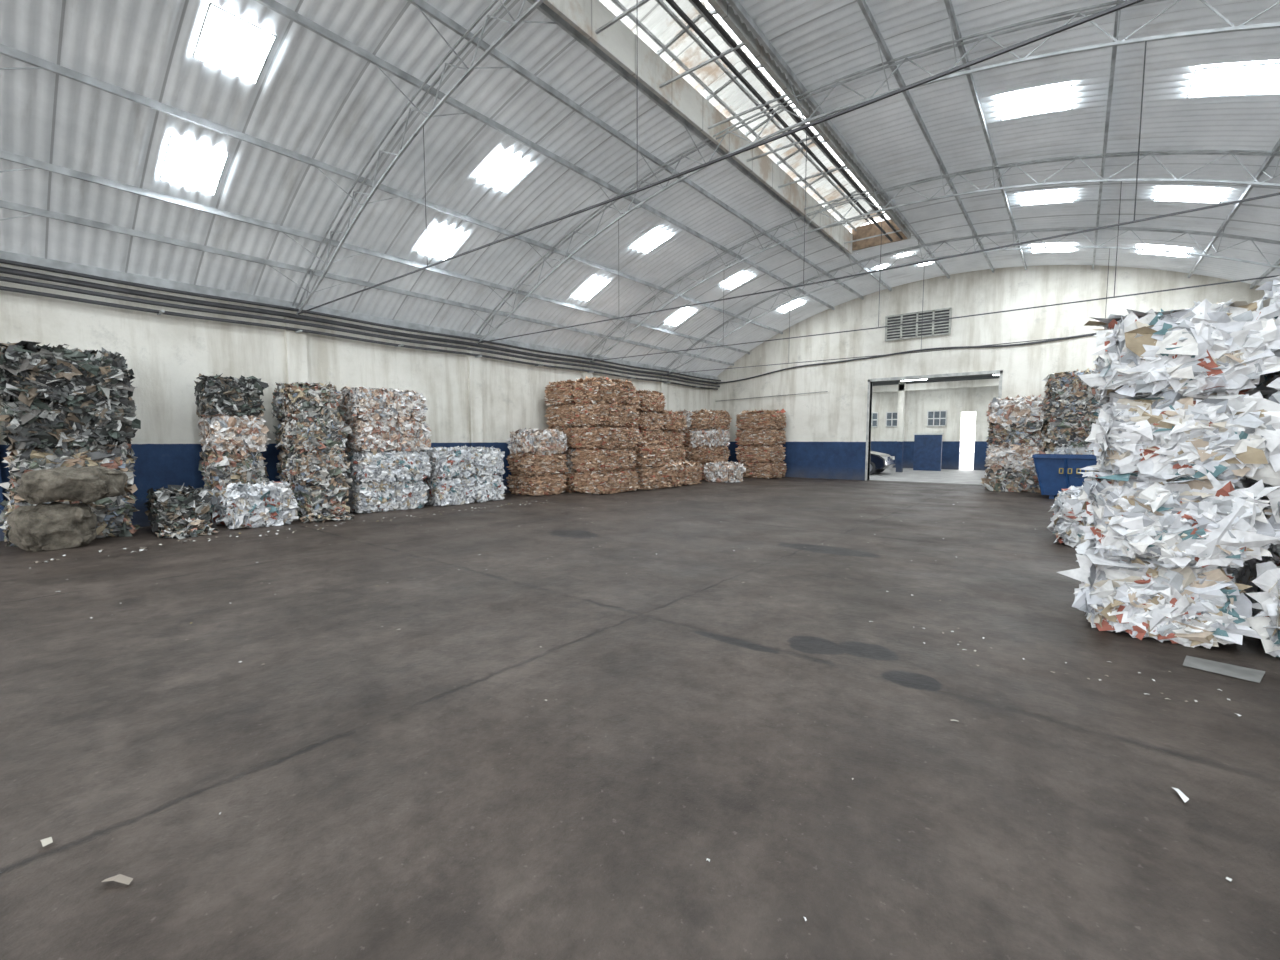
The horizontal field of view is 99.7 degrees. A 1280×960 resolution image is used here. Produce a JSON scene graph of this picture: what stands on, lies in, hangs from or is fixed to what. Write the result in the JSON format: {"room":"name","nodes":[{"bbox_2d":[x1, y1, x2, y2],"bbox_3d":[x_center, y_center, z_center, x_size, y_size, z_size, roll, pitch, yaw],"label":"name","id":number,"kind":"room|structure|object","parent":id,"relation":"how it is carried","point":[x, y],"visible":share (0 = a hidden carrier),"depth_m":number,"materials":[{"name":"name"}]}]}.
{"room":"waste facility","nodes":[
{"label":"waste facility","id":0,"kind":"room"},
{"bbox_2d":[0,263,714,540],"bbox_3d":[-6.030,-1.552,12.480,0.350,4.250,30.000,3,5,39],"label":"wall","id":1,"kind":"structure","parent":0,"point":[472,401],"depth_m":10.49,"materials":[{"name":"paint"}]},
{"bbox_2d":[0,259,720,389],"bbox_3d":[-5.909,-3.288,12.094,0.360,0.450,29.751,3,5,39],"label":"pipes","id":2,"kind":"object","parent":1,"relation":"attached to","point":[4,270],"visible":0.99,"depth_m":10.48,"materials":[{"name":"metal"}]},
{"bbox_2d":[0,468,1279,959],"bbox_3d":[4.331,0.779,11.045,18.500,0.212,40.500,3,5,39],"label":"floor","id":3,"kind":"structure","parent":0,"point":[416,790],"depth_m":2.68,"materials":[{"name":"concrete"}]},
{"bbox_2d":[8,500,97,550],"bbox_3d":[-8.117,0.617,7.488,0.599,0.656,0.850,3,5,39],"label":"burlap sack","id":4,"kind":"object","parent":3,"relation":"on","point":[39,527],"visible":0.99,"depth_m":7.32,"materials":[{"name":"beige fabric"}]},
{"bbox_2d":[20,465,128,501],"bbox_3d":[-7.945,0.044,7.615,0.684,0.510,1.052,3,5,39],"label":"burlap sack","id":5,"kind":"object","parent":4,"relation":"on","point":[73,482],"visible":1,"depth_m":7.45,"materials":[{"name":"beige fabric"}]},
{"bbox_2d":[0,341,143,546],"bbox_3d":[-8.630,-0.582,8.163,1.050,2.950,1.520,3,5,39],"label":"bale","id":6,"kind":"object","parent":3,"relation":"on","point":[65,407],"visible":0.73,"depth_m":7.85,"materials":[{"name":"paper"}]},
{"bbox_2d":[145,483,218,538],"bbox_3d":[-7.466,0.458,8.806,1.649,0.781,0.740,3,5,39],"label":"bale","id":7,"kind":"object","parent":3,"relation":"on","point":[179,511],"visible":1,"depth_m":8.66,"materials":[{"name":"paper"}]},
{"bbox_2d":[193,374,268,524],"bbox_3d":[-7.386,-0.579,9.844,0.779,2.695,1.041,3,5,39],"label":"bale","id":8,"kind":"object","parent":3,"relation":"on","point":[233,435],"visible":0.83,"depth_m":9.56,"materials":[{"name":"paper"}]},
{"bbox_2d":[218,480,298,529],"bbox_3d":[-6.699,0.411,9.458,0.775,0.777,1.081,3,5,39],"label":"bale","id":9,"kind":"object","parent":3,"relation":"on","point":[271,503],"visible":1,"depth_m":9.24,"materials":[{"name":"paper"}]},
{"bbox_2d":[271,381,353,522],"bbox_3d":[-6.231,-0.593,10.435,1.766,2.636,1.100,3,5,39],"label":"bale","id":10,"kind":"object","parent":3,"relation":"on","point":[310,433],"visible":0.91,"depth_m":10.23,"materials":[{"name":"paper"}]},
{"bbox_2d":[338,386,431,512],"bbox_3d":[-5.529,-0.676,11.703,1.291,2.614,1.680,3,5,39],"label":"bale","id":11,"kind":"object","parent":3,"relation":"on","point":[388,439],"visible":0.94,"depth_m":11.23,"materials":[{"name":"paper"}]},
{"bbox_2d":[422,444,507,505],"bbox_3d":[-4.339,-0.171,13.146,1.380,1.393,1.980,3,5,39],"label":"bale","id":12,"kind":"object","parent":3,"relation":"on","point":[459,475],"visible":0.94,"depth_m":12.58,"materials":[{"name":"paper"}]},
{"bbox_2d":[506,427,568,495],"bbox_3d":[-2.841,-0.540,14.969,1.348,1.860,1.389,3,5,39],"label":"bale","id":13,"kind":"object","parent":3,"relation":"on","point":[537,461],"visible":1,"depth_m":14.57,"materials":[{"name":"cardboard"}]},
{"bbox_2d":[543,376,639,493],"bbox_3d":[-1.403,-1.317,15.856,2.459,3.279,1.845,3,5,39],"label":"bale","id":14,"kind":"object","parent":3,"relation":"on","point":[597,416],"visible":0.98,"depth_m":15.10,"materials":[{"name":"cardboard"}]},
{"bbox_2d":[34,488,1241,920],"bbox_3d":[1.786,0.822,9.014,12.227,0.020,15.982,3,5,39],"label":"paper litter","id":15,"kind":"object","parent":3,"relation":"on","point":[120,878],"visible":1,"depth_m":2.30,"materials":[{"name":"white paper"}]},
{"bbox_2d":[632,388,686,461],"bbox_3d":[-0.018,-1.487,18.471,1.405,3.231,4.083,3,5,39],"label":"bale","id":16,"kind":"object","parent":3,"relation":"on","point":[653,423],"visible":0.27,"depth_m":18.37,"materials":[{"name":"cardboard"}]},
{"bbox_2d":[631,440,702,489],"bbox_3d":[0.759,-0.564,17.447,1.330,1.540,3.237,3,5,39],"label":"bale","id":17,"kind":"object","parent":3,"relation":"on","point":[653,470],"visible":0.89,"depth_m":16.41,"materials":[{"name":"cardboard"}]},
{"bbox_2d":[680,409,731,479],"bbox_3d":[2.415,-1.407,21.059,1.894,2.688,1.970,3,5,39],"label":"bale","id":18,"kind":"object","parent":3,"relation":"on","point":[707,436],"visible":0.73,"depth_m":20.32,"materials":[{"name":"cardboard"}]},
{"bbox_2d":[703,460,747,482],"bbox_3d":[3.027,-0.333,19.441,1.215,0.786,1.315,3,5,39],"label":"bale","id":19,"kind":"object","parent":3,"relation":"on","point":[727,472],"visible":1,"depth_m":19.08,"materials":[{"name":"paper"}]},
{"bbox_2d":[735,408,786,478],"bbox_3d":[4.869,-1.483,21.579,1.798,2.762,1.609,3,5,39],"label":"bale","id":20,"kind":"object","parent":3,"relation":"on","point":[760,439],"visible":0.98,"depth_m":21.06,"materials":[{"name":"cardboard"}]},
{"bbox_2d":[870,450,894,473],"bbox_3d":[9.328,-1.068,24.576,3.903,1.467,2.060,3,5,39],"label":"car","id":21,"kind":"object","parent":3,"relation":"on","point":[879,462],"visible":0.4,"depth_m":23.06,"materials":[{"name":"black paint"}]},
{"bbox_2d":[1032,454,1095,498],"bbox_3d":[11.502,-0.064,13.611,2.591,1.115,1.491,3,5,39],"label":"waste skip","id":22,"kind":"object","parent":3,"relation":"on","point":[1055,472],"visible":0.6,"depth_m":13.56,"materials":[{"name":"blue paint"}]},
{"bbox_2d":[982,368,1265,492],"bbox_3d":[13.340,-1.323,14.449,7.006,3.499,2.080,3,5,39],"label":"bale","id":23,"kind":"object","parent":3,"relation":"on","point":[1059,422],"visible":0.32,"depth_m":15.27,"materials":[{"name":"paper"}]},
{"bbox_2d":[1050,478,1234,546],"bbox_3d":[7.114,0.175,7.459,2.296,1.543,1.594,3,5,39],"label":"bale","id":24,"kind":"object","parent":3,"relation":"on","point":[1064,521],"visible":0.17,"depth_m":7.63,"materials":[{"name":"paper"}]},
{"bbox_2d":[1058,298,1279,649],"bbox_3d":[4.220,-0.087,4.396,1.278,2.520,1.584,3,5,39],"label":"bale","id":25,"kind":"object","parent":3,"relation":"on","point":[1167,521],"visible":1,"depth_m":3.88,"materials":[{"name":"paper"}]},
{"bbox_2d":[1183,655,1264,682],"bbox_3d":[3.818,1.229,3.536,0.259,0.014,0.356,-3,5,-39],"label":"cardboard sheet","id":26,"kind":"object","parent":3,"relation":"on","point":[1254,675],"visible":1,"depth_m":3.52,"materials":[{"name":"grey cardboard"}]},
{"bbox_2d":[1233,277,1279,658],"bbox_3d":[5.678,-0.132,3.303,2.852,2.772,1.798,3,5,39],"label":"bale","id":27,"kind":"object","parent":3,"relation":"on","point":[1264,575],"visible":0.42,"depth_m":3.70,"materials":[{"name":"paper"}]},
{"bbox_2d":[0,0,1279,376],"bbox_3d":[0.982,-4.562,6.479,18.200,2.865,29.820,3,5,39],"label":"ceiling","id":28,"kind":"structure","parent":0,"point":[312,97],"depth_m":8.67,"materials":[{"name":"grey metal"}]},
{"bbox_2d":[159,134,228,194],"bbox_3d":[-6.501,-4.566,7.873,0.797,0.374,0.657,3,5,39],"label":"window","id":29,"kind":"structure","parent":28,"relation":"attached to","point":[189,164],"depth_m":7.87,"materials":[{"name":"white"}]},
{"bbox_2d":[192,2,276,84],"bbox_3d":[-4.904,-5.244,6.534,0.797,0.252,0.657,3,5,39],"label":"skylight","id":30,"kind":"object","parent":28,"relation":"attached to","point":[228,42],"depth_m":6.52,"materials":[{"name":"white translucent fibreglass"}]},
{"bbox_2d":[416,224,466,259],"bbox_3d":[-4.023,-4.793,10.941,0.797,0.374,0.657,3,5,39],"label":"window","id":31,"kind":"structure","parent":28,"relation":"attached to","point":[442,241],"depth_m":10.94,"materials":[{"name":"white"}]},
{"bbox_2d":[475,150,531,191],"bbox_3d":[-2.427,-5.471,9.602,0.797,0.252,0.657,3,5,39],"label":"window","id":32,"kind":"structure","parent":28,"relation":"attached to","point":[505,168],"depth_m":9.60,"materials":[{"name":"white"}]},
{"bbox_2d":[571,277,608,300],"bbox_3d":[-1.326,-5.041,14.281,0.797,0.374,0.657,3,5,39],"label":"window","id":33,"kind":"structure","parent":28,"relation":"attached to","point":[592,286],"depth_m":14.29,"materials":[{"name":"white"}]},
{"bbox_2d":[0,0,1279,379],"bbox_3d":[0.975,-4.441,6.480,17.980,3.000,29.800,3,5,39],"label":"roof trusses","id":34,"kind":"object","parent":28,"relation":"attached to","point":[472,38],"visible":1,"depth_m":8.85,"materials":[{"name":"metal"}]},
{"bbox_2d":[630,228,672,253],"bbox_3d":[0.271,-5.719,12.941,0.797,0.252,0.657,3,5,39],"label":"window","id":35,"kind":"structure","parent":28,"relation":"attached to","point":[656,237],"depth_m":12.94,"materials":[{"name":"white"}]},
{"bbox_2d":[665,308,695,325],"bbox_3d":[1.309,-5.283,17.543,0.797,0.374,0.657,3,5,39],"label":"window","id":36,"kind":"structure","parent":28,"relation":"attached to","point":[682,315],"depth_m":17.55,"materials":[{"name":"white"}]},
{"bbox_2d":[543,0,910,254],"bbox_3d":[-1.261,-6.061,5.095,1.800,0.856,25.030,3,5,39],"label":"skylight","id":37,"kind":"object","parent":28,"relation":"attached to","point":[688,59],"visible":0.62,"depth_m":8.91,"materials":[{"name":"glass"}]},
{"bbox_2d":[720,272,753,289],"bbox_3d":[2.905,-5.961,16.203,0.797,0.252,0.657,3,5,39],"label":"window","id":38,"kind":"structure","parent":28,"relation":"attached to","point":[743,277],"depth_m":16.21,"materials":[{"name":"white"}]},
{"bbox_2d":[777,299,804,312],"bbox_3d":[5.383,-6.188,19.271,0.797,0.252,0.657,3,5,39],"label":"window","id":39,"kind":"structure","parent":28,"relation":"attached to","point":[796,303],"depth_m":19.28,"materials":[{"name":"white"}]},
{"bbox_2d":[874,265,887,269],"bbox_3d":[7.523,-6.632,16.866,0.317,0.045,0.317,3,5,39],"label":"window","id":40,"kind":"structure","parent":28,"relation":"attached to","point":[882,266],"depth_m":16.88,"materials":[{"name":"white"}]},
{"bbox_2d":[895,252,912,257],"bbox_3d":[7.769,-6.615,15.896,0.417,0.034,0.267,3,5,39],"label":"window","id":41,"kind":"structure","parent":28,"relation":"attached to","point":[908,253],"depth_m":15.90,"materials":[{"name":"white"}]},
{"bbox_2d":[917,262,932,266],"bbox_3d":[8.818,-6.686,16.717,0.417,0.027,0.267,3,5,39],"label":"window","id":42,"kind":"structure","parent":28,"relation":"attached to","point":[927,263],"depth_m":16.75,"materials":[{"name":"white"}]},
{"bbox_2d":[995,83,1072,120],"bbox_3d":[6.096,-5.828,8.357,0.937,0.176,0.757,3,5,39],"label":"window","id":43,"kind":"structure","parent":28,"relation":"attached to","point":[1054,98],"depth_m":8.35,"materials":[{"name":"white"}]},
{"bbox_2d":[1018,189,1073,205],"bbox_3d":[8.731,-6.070,11.618,0.937,0.176,0.757,3,5,39],"label":"window","id":44,"kind":"structure","parent":28,"relation":"attached to","point":[1064,195],"depth_m":11.62,"materials":[{"name":"white"}]},
{"bbox_2d":[1030,243,1073,252],"bbox_3d":[11.209,-6.298,14.686,0.937,0.176,0.757,3,5,39],"label":"window","id":45,"kind":"structure","parent":28,"relation":"attached to","point":[1044,250],"depth_m":14.72,"materials":[{"name":"white"}]},
{"bbox_2d":[1136,245,1191,257],"bbox_3d":[12.922,-5.653,13.350,0.937,0.314,0.757,3,5,39],"label":"window","id":46,"kind":"structure","parent":28,"relation":"attached to","point":[1139,246],"depth_m":13.35,"materials":[{"name":"white"}]},
{"bbox_2d":[1153,186,1227,203],"bbox_3d":[10.444,-5.426,10.283,0.937,0.314,0.757,3,5,39],"label":"window","id":47,"kind":"structure","parent":28,"relation":"attached to","point":[1163,193],"depth_m":10.27,"materials":[{"name":"white"}]},
{"bbox_2d":[1186,62,1279,97],"bbox_3d":[7.810,-5.184,7.021,0.937,0.314,0.757,3,5,39],"label":"window","id":48,"kind":"structure","parent":28,"relation":"attached to","point":[1262,78],"depth_m":7.05,"materials":[{"name":"white"}]},
{"bbox_2d":[913,433,943,470],"bbox_3d":[14.002,-1.362,26.283,1.300,1.830,0.250,3,5,39],"label":"wall","id":49,"kind":"structure","parent":0,"point":[927,446],"depth_m":26.21,"materials":[{"name":"blue paint"}]},
{"bbox_2d":[871,386,998,469],"bbox_3d":[15.658,-2.615,27.492,21.750,4.150,0.250,3,5,39],"label":"wall","id":50,"kind":"structure","parent":0,"point":[956,401],"depth_m":27.59,"materials":[{"name":"paint"}]},
{"bbox_2d":[871,410,946,426],"bbox_3d":[13.906,-3.228,28.663,4.180,0.800,0.080,3,5,39],"label":"window panes","id":51,"kind":"structure","parent":50,"relation":"in","point":[939,417],"depth_m":27.86,"materials":[{"name":"grey glass"}]},
{"bbox_2d":[872,378,998,471],"bbox_3d":[12.923,-2.378,24.305,21.500,4.150,0.240,3,5,39],"label":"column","id":52,"kind":"structure","parent":0,"point":[901,387],"depth_m":24.77,"materials":[{"name":"paint"}]},
{"bbox_2d":[873,375,998,385],"bbox_3d":[12.319,-4.409,23.361,21.950,0.048,10.150,3,5,39],"label":"ceiling","id":53,"kind":"structure","parent":0,"point":[981,376],"depth_m":24.10,"materials":[{"name":"metal"}]},
{"bbox_2d":[715,265,1268,480],"bbox_3d":[10.400,-3.397,18.291,18.000,7.070,0.250,3,5,39],"label":"wall","id":54,"kind":"structure","parent":0,"point":[825,434],"depth_m":18.38,"materials":[{"name":"paint"}]},
{"bbox_2d":[718,333,1094,400],"bbox_3d":[10.297,-3.757,18.135,17.902,1.428,0.052,3,5,39],"label":"conduit","id":55,"kind":"object","parent":54,"relation":"attached to","point":[1091,333],"visible":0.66,"depth_m":19.03,"materials":[{"name":"grey metal"}]},
{"bbox_2d":[885,307,951,340],"bbox_3d":[9.557,-5.341,18.615,2.060,0.880,0.100,3,5,39],"label":"air vent","id":56,"kind":"object","parent":54,"relation":"in","point":[941,327],"visible":0.98,"depth_m":18.57,"materials":[{"name":"grey metal"}]},
{"bbox_2d":[865,370,1002,480],"bbox_3d":[10.030,-1.748,18.712,4.110,3.720,0.310,3,5,39],"label":"trim","id":57,"kind":"structure","parent":54,"relation":"attached to","point":[995,372],"depth_m":19.01,"materials":[{"name":"grey metal"}]},
{"label":"outside","id":58,"kind":"structure","parent":0,"visible":0},
{"bbox_2d":[959,452,973,469],"bbox_3d":[6.273,1.229,7.900,120.000,0.180,160.000,3,5,39],"label":"ground","id":59,"kind":"structure","parent":58,"point":[966,462],"depth_m":43.25,"materials":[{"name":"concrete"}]}
]}

